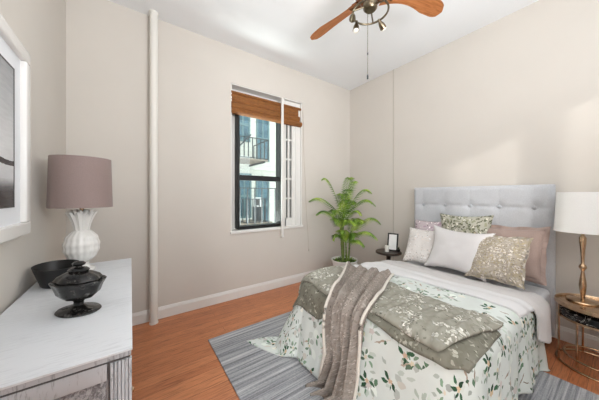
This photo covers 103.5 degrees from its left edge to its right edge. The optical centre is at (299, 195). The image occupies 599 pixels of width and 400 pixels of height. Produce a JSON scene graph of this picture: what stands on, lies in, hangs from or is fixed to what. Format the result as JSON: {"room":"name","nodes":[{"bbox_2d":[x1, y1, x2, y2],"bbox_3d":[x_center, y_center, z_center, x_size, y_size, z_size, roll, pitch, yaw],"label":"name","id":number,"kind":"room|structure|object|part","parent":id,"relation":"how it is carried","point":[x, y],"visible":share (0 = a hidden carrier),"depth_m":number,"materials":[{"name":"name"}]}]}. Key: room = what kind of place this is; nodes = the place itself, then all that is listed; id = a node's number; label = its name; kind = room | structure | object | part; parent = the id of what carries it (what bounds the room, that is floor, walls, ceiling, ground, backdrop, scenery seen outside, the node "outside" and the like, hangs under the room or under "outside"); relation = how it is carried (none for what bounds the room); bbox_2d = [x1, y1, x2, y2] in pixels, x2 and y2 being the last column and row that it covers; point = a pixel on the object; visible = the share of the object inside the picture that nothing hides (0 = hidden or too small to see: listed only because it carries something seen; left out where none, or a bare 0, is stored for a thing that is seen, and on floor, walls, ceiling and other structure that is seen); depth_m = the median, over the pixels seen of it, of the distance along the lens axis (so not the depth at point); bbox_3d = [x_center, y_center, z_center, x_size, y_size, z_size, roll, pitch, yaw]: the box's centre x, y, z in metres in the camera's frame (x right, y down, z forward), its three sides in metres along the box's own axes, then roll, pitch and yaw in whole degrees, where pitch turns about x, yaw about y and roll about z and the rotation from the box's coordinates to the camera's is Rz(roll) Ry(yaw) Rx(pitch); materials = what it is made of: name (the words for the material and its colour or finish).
{"room":"bedroom","nodes":[
{"label":"bedroom","id":0,"kind":"room"},
{"bbox_2d":[0,0,65,314],"bbox_3d":[-0.942,-0.271,0.428,0.120,3.100,3.891,0,0,-35],"label":"wall","id":1,"kind":"structure","parent":0,"point":[40,25],"depth_m":1.47,"materials":[{"name":"paint"}]},
{"bbox_2d":[0,13,30,243],"bbox_3d":[-1.064,-0.266,0.735,0.034,0.927,1.192,0,0,-35],"label":"picture frame","id":2,"kind":"object","parent":1,"relation":"attached to","point":[15,60],"visible":1,"depth_m":1.10,"materials":[{"name":"white paint"}]},
{"bbox_2d":[0,56,13,206],"bbox_3d":[-1.067,-0.266,0.732,0.001,0.633,0.898,0,0,-35],"label":"photograph","id":3,"kind":"object","parent":2,"relation":"attached to","point":[6,71],"depth_m":1.03},
{"bbox_2d":[66,0,349,312],"bbox_3d":[-0.659,-0.271,3.204,3.865,3.100,0.300,0,0,-35],"label":"wall","id":4,"kind":"structure","parent":0,"point":[108,42],"depth_m":2.58,"materials":[{"name":"paint"}]},
{"bbox_2d":[132,269,317,325],"bbox_3d":[-0.567,1.220,3.075,3.565,0.118,0.016,0,0,-35],"label":"baseboard","id":5,"kind":"structure","parent":4,"relation":"attached to","point":[140,317],"depth_m":2.76,"materials":[{"name":"white paint"}]},
{"bbox_2d":[240,187,275,224],"bbox_3d":[-0.495,0.324,3.793,1.600,0.890,0.447,0,0,-35],"label":"window railing","id":6,"kind":"structure","parent":4,"relation":"in","point":[240,187],"depth_m":3.95,"materials":[{"name":"grey metal"}]},
{"bbox_2d":[230,83,302,233],"bbox_3d":[-0.467,-0.450,3.293,1.089,1.852,0.278,0,0,-35],"label":"window","id":7,"kind":"structure","parent":4,"relation":"in","point":[236,228],"depth_m":3.12,"materials":[{"name":"white paint"}]},
{"bbox_3d":[-0.554,-0.342,3.217,0.648,1.559,0.130,0,0,-35],"label":"black frame","id":8,"kind":"part","parent":7,"relation":"part of","materials":[{"name":"black metal"}]},
{"bbox_3d":[-0.541,-0.225,3.205,0.604,0.072,0.085,0,0,-35],"label":"meeting rail","id":9,"kind":"part","parent":7,"relation":"part of","materials":[{"name":"black metal"}]},
{"bbox_2d":[231,90,301,127],"bbox_3d":[-0.407,-1.146,3.206,1.059,0.280,0.058,0,0,-35],"label":"bamboo blind","id":10,"kind":"object","parent":7,"relation":"attached to","point":[242,104],"visible":0.93,"depth_m":3.14,"materials":[{"name":"brown wood"}]},
{"bbox_2d":[303,120,308,250],"bbox_3d":[0.099,-0.195,3.545,0.119,2.092,0.018,0,0,-35],"label":"blind cord","id":11,"kind":"object","parent":10,"relation":"hanging from","point":[303,120],"visible":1,"depth_m":3.54,"materials":[{"name":"white fabric"}]},
{"bbox_3d":[-0.467,0.460,3.293,1.089,0.032,0.278,0,0,-35],"label":"sill","id":12,"kind":"part","parent":7,"relation":"part of","materials":[{"name":"white paint"}]},
{"bbox_2d":[281,98,283,236],"bbox_3d":[-0.239,-0.376,3.262,0.038,1.910,0.037,0,0,-35],"label":"pole","id":13,"kind":"object","parent":7,"relation":"attached to","point":[282,99],"visible":1,"depth_m":3.25,"materials":[{"name":"white paint"}]},
{"bbox_2d":[285,101,299,225],"bbox_3d":[-0.109,-0.456,3.475,0.258,1.800,0.068,0,0,-35],"label":"shutter","id":14,"kind":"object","parent":7,"relation":"attached to","point":[292,133],"depth_m":3.46,"materials":[{"name":"white paint"}]},
{"bbox_3d":[-0.174,-0.376,3.453,0.102,1.430,0.004,0,0,-35],"label":"pane","id":15,"kind":"part","parent":14,"relation":"part of","materials":[{"name":"grey"}]},
{"bbox_2d":[108,0,538,89],"bbox_3d":[0.486,-1.861,1.600,3.965,0.080,4.241,0,0,-35],"label":"ceiling","id":16,"kind":"structure","parent":0,"point":[280,32],"depth_m":2.57,"materials":[{"name":"white paint"}]},
{"bbox_2d":[310,0,443,78],"bbox_3d":[0.500,-1.353,1.933,1.116,0.935,1.038,0,0,-35],"label":"ceiling fan","id":17,"kind":"object","parent":16,"relation":"hanging from","point":[430,8],"depth_m":1.91,"materials":[{"name":"brown wood"}]},
{"bbox_3d":[0.307,-1.532,2.104,0.138,0.064,0.540,0,0,-42],"label":"blade","id":18,"kind":"part","parent":17,"relation":"part of","materials":[{"name":"brown wood"}]},
{"bbox_3d":[0.523,-1.173,1.812,0.006,0.493,0.005,0,0,-35],"label":"chain","id":19,"kind":"part","parent":17,"relation":"part of","materials":[{"name":"silver metal"}]},
{"bbox_3d":[0.523,-1.153,1.812,0.013,0.533,0.013,0,0,10],"label":"pull chain","id":20,"kind":"part","parent":17,"relation":"part of","materials":[{"name":"grey metal"}]},
{"bbox_3d":[0.909,-1.532,1.883,0.540,0.064,0.138,0,0,-12],"label":"blade","id":21,"kind":"part","parent":17,"relation":"part of","materials":[{"name":"brown wood"}]},
{"bbox_2d":[131,282,598,399],"bbox_3d":[0.486,1.309,1.600,3.965,0.060,4.241,0,0,-35],"label":"floor","id":22,"kind":"structure","parent":0,"point":[174,358],"depth_m":1.92,"materials":[{"name":"brown wood"}]},
{"bbox_2d":[0,258,134,399],"bbox_3d":[-1.113,0.887,1.190,0.450,0.783,1.351,0,0,-35],"label":"dresser","id":23,"kind":"object","parent":22,"relation":"on","point":[44,355],"visible":0.99,"depth_m":0.77,"materials":[{"name":"white wood"}]},
{"bbox_3d":[-0.752,0.862,0.628,0.374,0.675,0.012,0,0,-35],"label":"frame","id":24,"kind":"part","parent":23,"relation":"part of","materials":[{"name":"grey wood"}]},
{"bbox_2d":[31,259,78,288],"bbox_3d":[-1.353,0.442,1.320,0.271,0.107,0.194,0,0,34],"label":"oval bowl","id":25,"kind":"object","parent":23,"relation":"on","point":[44,273],"visible":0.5,"depth_m":1.25,"materials":[{"name":"black ceramic"}]},
{"bbox_3d":[-1.117,0.512,1.187,0.441,0.017,1.342,0,0,-35],"label":"cornice","id":26,"kind":"part","parent":23,"relation":"part of","materials":[{"name":"grey wood"}]},
{"bbox_2d":[48,261,106,317],"bbox_3d":[-0.947,0.390,1.014,0.213,0.212,0.162,0,0,7],"label":"tureen","id":27,"kind":"object","parent":23,"relation":"on","point":[79,283],"visible":1,"depth_m":0.98,"materials":[{"name":"black ceramic"}]},
{"bbox_2d":[48,275,106,300],"bbox_3d":[-0.947,0.406,1.014,0.213,0.088,0.162,0,0,7],"label":"bowl","id":28,"kind":"object","parent":27,"relation":"on","point":[72,290],"depth_m":0.96,"materials":[{"name":"black ceramic"}]},
{"bbox_3d":[-0.947,0.344,1.014,0.184,0.042,0.140,0,0,7],"label":"lid","id":29,"kind":"part","parent":27,"relation":"part of","materials":[{"name":"black ceramic"}]},
{"bbox_3d":[-0.947,0.305,1.014,0.082,0.044,0.066,0,0,7],"label":"knob","id":30,"kind":"part","parent":27,"relation":"part of","materials":[{"name":"black ceramic"}]},
{"bbox_2d":[46,155,112,269],"bbox_3d":[-1.427,0.128,1.549,0.320,0.735,0.320,0,0,-35],"label":"lamp","id":31,"kind":"object","parent":23,"relation":"on","point":[73,181],"visible":0.94,"depth_m":1.47,"materials":[{"name":"fabric"}]},
{"bbox_3d":[-1.427,-0.080,1.549,0.320,0.320,0.320,0,0,-35],"label":"lamp shade","id":32,"kind":"part","parent":31,"relation":"part of","materials":[{"name":"fabric"}]},
{"bbox_3d":[-1.426,0.165,1.550,0.157,0.138,0.158,0,0,-35],"label":"crown","id":33,"kind":"part","parent":31,"relation":"part of","materials":[{"name":"white ceramic"}]},
{"bbox_3d":[-0.732,0.848,0.645,0.318,0.543,0.005,0,0,-35],"label":"panel","id":34,"kind":"part","parent":23,"relation":"part of","materials":[{"name":"brown wood"}]},
{"bbox_3d":[-0.580,0.860,0.779,0.032,0.678,0.038,0,0,-35],"label":"post","id":35,"kind":"part","parent":23,"relation":"part of","materials":[{"name":"grey wood"}]},
{"bbox_2d":[149,9,158,324],"bbox_3d":[-1.454,-0.271,2.359,0.084,3.100,0.084,0,0,-35],"label":"riser pipe","id":36,"kind":"object","parent":22,"relation":"on","point":[154,14],"visible":1,"depth_m":2.33,"materials":[{"name":"beige metal"}]},
{"bbox_2d":[309,177,379,265],"bbox_3d":[0.667,0.513,3.388,0.912,1.531,0.656,0,0,-35],"label":"potted palm","id":37,"kind":"object","parent":22,"relation":"on","point":[341,260],"visible":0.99,"depth_m":3.32,"materials":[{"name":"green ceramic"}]},
{"bbox_2d":[331,256,357,265],"bbox_3d":[0.645,1.097,3.384,0.380,0.364,0.380,0,0,-35],"label":"pot","id":38,"kind":"object","parent":37,"relation":"attached to","point":[337,260],"depth_m":3.33,"materials":[{"name":"white ceramic"}]},
{"bbox_2d":[376,248,401,259],"bbox_3d":[1.162,1.006,3.089,0.320,0.547,0.320,0,0,-35],"label":"round side table","id":39,"kind":"object","parent":22,"relation":"on","point":[381,251],"visible":0.41,"depth_m":3.01,"materials":[{"name":"brown wood"}]},
{"bbox_2d":[387,233,398,251],"bbox_3d":[1.228,0.619,3.115,0.132,0.227,0.065,0,0,37],"label":"photo frame","id":40,"kind":"object","parent":39,"relation":"on","point":[392,242],"visible":0.82,"depth_m":3.11,"materials":[{"name":"black metal"}]},
{"bbox_2d":[389,234,396,249],"bbox_3d":[1.229,0.619,3.115,0.108,0.206,0.007,0,-13,37],"label":"print","id":41,"kind":"object","parent":40,"relation":"attached to","point":[392,237],"depth_m":3.11,"materials":[{"name":"white paper"}]},
{"bbox_2d":[208,311,598,399],"bbox_3d":[0.742,1.273,1.515,1.863,0.012,2.705,0,0,-35],"label":"rug","id":42,"kind":"object","parent":22,"relation":"on","point":[254,373],"visible":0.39,"depth_m":1.66,"materials":[{"name":"grey fabric"}]},
{"bbox_2d":[414,184,555,343],"bbox_3d":[1.188,0.592,2.094,1.807,1.375,1.254,0,0,-35],"label":"headboard","id":43,"kind":"object","parent":42,"relation":"on","point":[510,205],"visible":0.21,"depth_m":2.32,"materials":[{"name":"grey fabric"}]},
{"bbox_2d":[440,213,493,233],"bbox_3d":[1.750,0.423,2.513,0.152,0.454,0.512,0,0,-35],"label":"cushion","id":44,"kind":"object","parent":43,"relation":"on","point":[480,224],"visible":0.39,"depth_m":2.47,"materials":[{"name":"green fabric"}]},
{"bbox_2d":[407,261,549,305],"bbox_3d":[1.153,0.922,2.068,1.680,0.210,1.228,0,0,-35],"label":"mattress","id":45,"kind":"object","parent":43,"relation":"on","point":[542,292],"visible":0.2,"depth_m":2.21,"materials":[{"name":"fabric"}]},
{"bbox_2d":[247,275,549,399],"bbox_3d":[0.701,0.994,1.843,1.650,0.577,1.677,0,0,-35],"label":"duvet","id":46,"kind":"object","parent":45,"relation":"on","point":[389,370],"visible":0.33,"depth_m":1.33,"materials":[{"name":"fabric"}]},
{"bbox_2d":[293,266,503,373],"bbox_3d":[0.521,0.797,1.662,0.618,0.299,1.324,0,0,-35],"label":"quilt","id":47,"kind":"object","parent":46,"relation":"on","point":[447,335],"visible":0.7,"depth_m":1.27,"materials":[{"name":"beige fabric"}]},
{"bbox_2d":[305,261,393,399],"bbox_3d":[0.365,0.922,1.689,0.439,0.640,1.010,0,0,32],"label":"throw blanket","id":48,"kind":"object","parent":47,"relation":"on","point":[350,299],"visible":1,"depth_m":1.45,"materials":[{"name":"grey fabric"}]},
{"bbox_3d":[0.307,0.905,1.843,0.092,0.605,0.819,0,0,26],"label":"edge trim","id":49,"kind":"part","parent":48,"relation":"part of","materials":[{"name":"beige fabric"}]},
{"bbox_3d":[0.521,0.920,1.580,0.078,0.584,0.889,0,0,38],"label":"edge trim","id":50,"kind":"part","parent":48,"relation":"part of","materials":[{"name":"white fabric"}]},
{"bbox_2d":[353,262,535,317],"bbox_3d":[1.048,0.901,2.011,0.572,0.423,1.313,0,0,-35],"label":"blanket","id":51,"kind":"object","parent":46,"relation":"on","point":[520,307],"visible":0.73,"depth_m":1.80,"materials":[{"name":"fabric"}]},
{"bbox_2d":[380,260,551,343],"bbox_3d":[1.363,0.913,2.223,0.411,0.405,1.386,0,0,-35],"label":"sheet","id":52,"kind":"object","parent":46,"relation":"on","point":[543,311],"visible":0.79,"depth_m":1.80,"materials":[{"name":"fabric"}]},
{"bbox_2d":[403,227,434,266],"bbox_3d":[1.394,0.578,2.695,0.236,0.374,0.340,0,0,-44],"label":"cushion","id":53,"kind":"object","parent":45,"relation":"on","point":[420,243],"visible":0.84,"depth_m":2.67,"materials":[{"name":"white fabric"}]},
{"bbox_2d":[415,219,441,230],"bbox_3d":[1.508,0.524,2.796,0.187,0.441,0.332,0,0,-35],"label":"pillow","id":54,"kind":"object","parent":45,"relation":"on","point":[422,225],"visible":0.2,"depth_m":2.81,"materials":[{"name":"fabric"}]},
{"bbox_2d":[424,225,495,281],"bbox_3d":[1.580,0.552,2.368,0.249,0.445,0.560,0,0,-35],"label":"pillow","id":55,"kind":"object","parent":45,"relation":"on","point":[455,250],"visible":0.9,"depth_m":2.32,"materials":[{"name":"fabric"}]},
{"bbox_2d":[464,232,533,289],"bbox_3d":[1.754,0.563,2.104,0.285,0.405,0.439,0,0,-35],"label":"cushion","id":56,"kind":"object","parent":45,"relation":"on","point":[497,258],"visible":0.91,"depth_m":2.02,"materials":[{"name":"beige fabric"}]},
{"bbox_2d":[487,225,550,285],"bbox_3d":[1.934,0.509,2.159,0.225,0.487,0.513,0,0,-29],"label":"pillow","id":57,"kind":"object","parent":45,"relation":"on","point":[535,267],"visible":0.36,"depth_m":2.00,"materials":[{"name":"fabric"}]},
{"bbox_2d":[554,293,598,381],"bbox_3d":[2.195,1.044,1.744,0.430,0.470,0.430,0,0,-35],"label":"table","id":58,"kind":"object","parent":22,"relation":"on","point":[560,298],"visible":0.89,"depth_m":1.80,"materials":[{"name":"gold metal"}]},
{"bbox_3d":[2.014,1.053,1.836,0.012,0.432,0.013,0,0,-35],"label":"leg","id":59,"kind":"part","parent":58,"relation":"part of","materials":[{"name":"gold metal"}]},
{"bbox_2d":[553,192,598,306],"bbox_3d":[2.201,0.402,1.836,0.310,0.850,0.310,0,0,-35],"label":"table lamp","id":60,"kind":"object","parent":58,"relation":"on","point":[575,212],"visible":1,"depth_m":1.79,"materials":[{"name":"white fabric"}]},
{"bbox_3d":[2.201,0.132,1.836,0.310,0.310,0.310,0,0,-35],"label":"lamp shade","id":61,"kind":"part","parent":60,"relation":"part of","materials":[{"name":"white fabric"}]},
{"bbox_3d":[2.201,0.506,1.836,0.044,0.600,0.044,0,0,-35],"label":"stem","id":62,"kind":"part","parent":60,"relation":"part of","materials":[{"name":"gold metal"}]},
{"bbox_2d":[554,293,598,317],"bbox_3d":[2.195,0.824,1.744,0.430,0.030,0.430,0,0,-35],"label":"tray","id":63,"kind":"object","parent":58,"relation":"on","point":[560,298],"depth_m":1.77,"materials":[{"name":"gold metal"}]},
{"bbox_2d":[350,0,598,336],"bbox_3d":[1.998,-0.271,2.679,0.150,3.100,4.241,0,0,-35],"label":"wall","id":64,"kind":"structure","parent":0,"point":[514,99],"depth_m":2.48,"materials":[{"name":"paint"}]},
{"bbox_2d":[393,69,393,260],"bbox_3d":[1.364,-0.330,3.432,0.007,2.982,0.013,0,0,-35],"label":"trim","id":65,"kind":"structure","parent":64,"relation":"attached to","point":[393,69],"depth_m":3.43,"materials":[{"name":"beige paint"}]},
{"bbox_2d":[357,264,598,352],"bbox_3d":[1.964,1.220,2.583,0.016,0.118,3.724,0,0,-35],"label":"baseboard","id":66,"kind":"structure","parent":64,"relation":"attached to","point":[566,334],"depth_m":2.02,"materials":[{"name":"white paint"}]},
{"label":"outside","id":67,"kind":"structure","parent":0,"visible":0},
{"bbox_2d":[240,115,275,222],"bbox_3d":[-1.123,-0.721,8.032,10.500,12.000,0.500,0,0,-35],"label":"apartment building","id":68,"kind":"structure","parent":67,"point":[258,128],"depth_m":7.69,"materials":[{"name":"stone"}]},
{"bbox_3d":[-1.769,-2.206,7.371,0.360,0.930,0.015,0,0,-35],"label":"pane","id":69,"kind":"part","parent":68,"relation":"part of","materials":[{"name":"blue glass"}]},
{"bbox_3d":[-1.729,0.029,7.400,0.340,1.260,0.015,0,0,-35],"label":"pane","id":70,"kind":"part","parent":68,"relation":"part of","materials":[{"name":"blue glass"}]},
{"bbox_2d":[240,134,268,166],"bbox_3d":[-1.577,-1.267,6.824,0.984,0.732,1.140,0,0,-35],"label":"fire escape","id":71,"kind":"object","parent":68,"relation":"attached to","point":[248,160],"visible":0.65,"depth_m":6.52,"materials":[{"name":"grey paint"}]},
{"bbox_2d":[241,198,272,224],"bbox_3d":[-1.528,0.474,6.877,1.100,0.750,1.110,0,0,-35],"label":"fire escape","id":72,"kind":"object","parent":68,"relation":"attached to","point":[250,221],"visible":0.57,"depth_m":6.50,"materials":[{"name":"grey paint"}]},
{"bbox_2d":[251,197,260,220],"bbox_3d":[-1.291,0.414,7.062,0.200,0.690,0.264,0,0,-35],"label":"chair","id":73,"kind":"object","parent":72,"relation":"on","point":[257,198],"visible":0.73,"depth_m":6.97,"materials":[{"name":"white paint"}]},
{"bbox_3d":[-1.216,0.329,7.766,0.360,1.700,0.015,0,0,-35],"label":"pane","id":74,"kind":"part","parent":68,"relation":"part of","materials":[{"name":"blue glass"}]},
{"bbox_3d":[-1.208,-1.846,7.772,0.340,1.350,0.015,0,0,-35],"label":"pane","id":75,"kind":"part","parent":68,"relation":"part of","materials":[{"name":"blue glass"}]}
]}

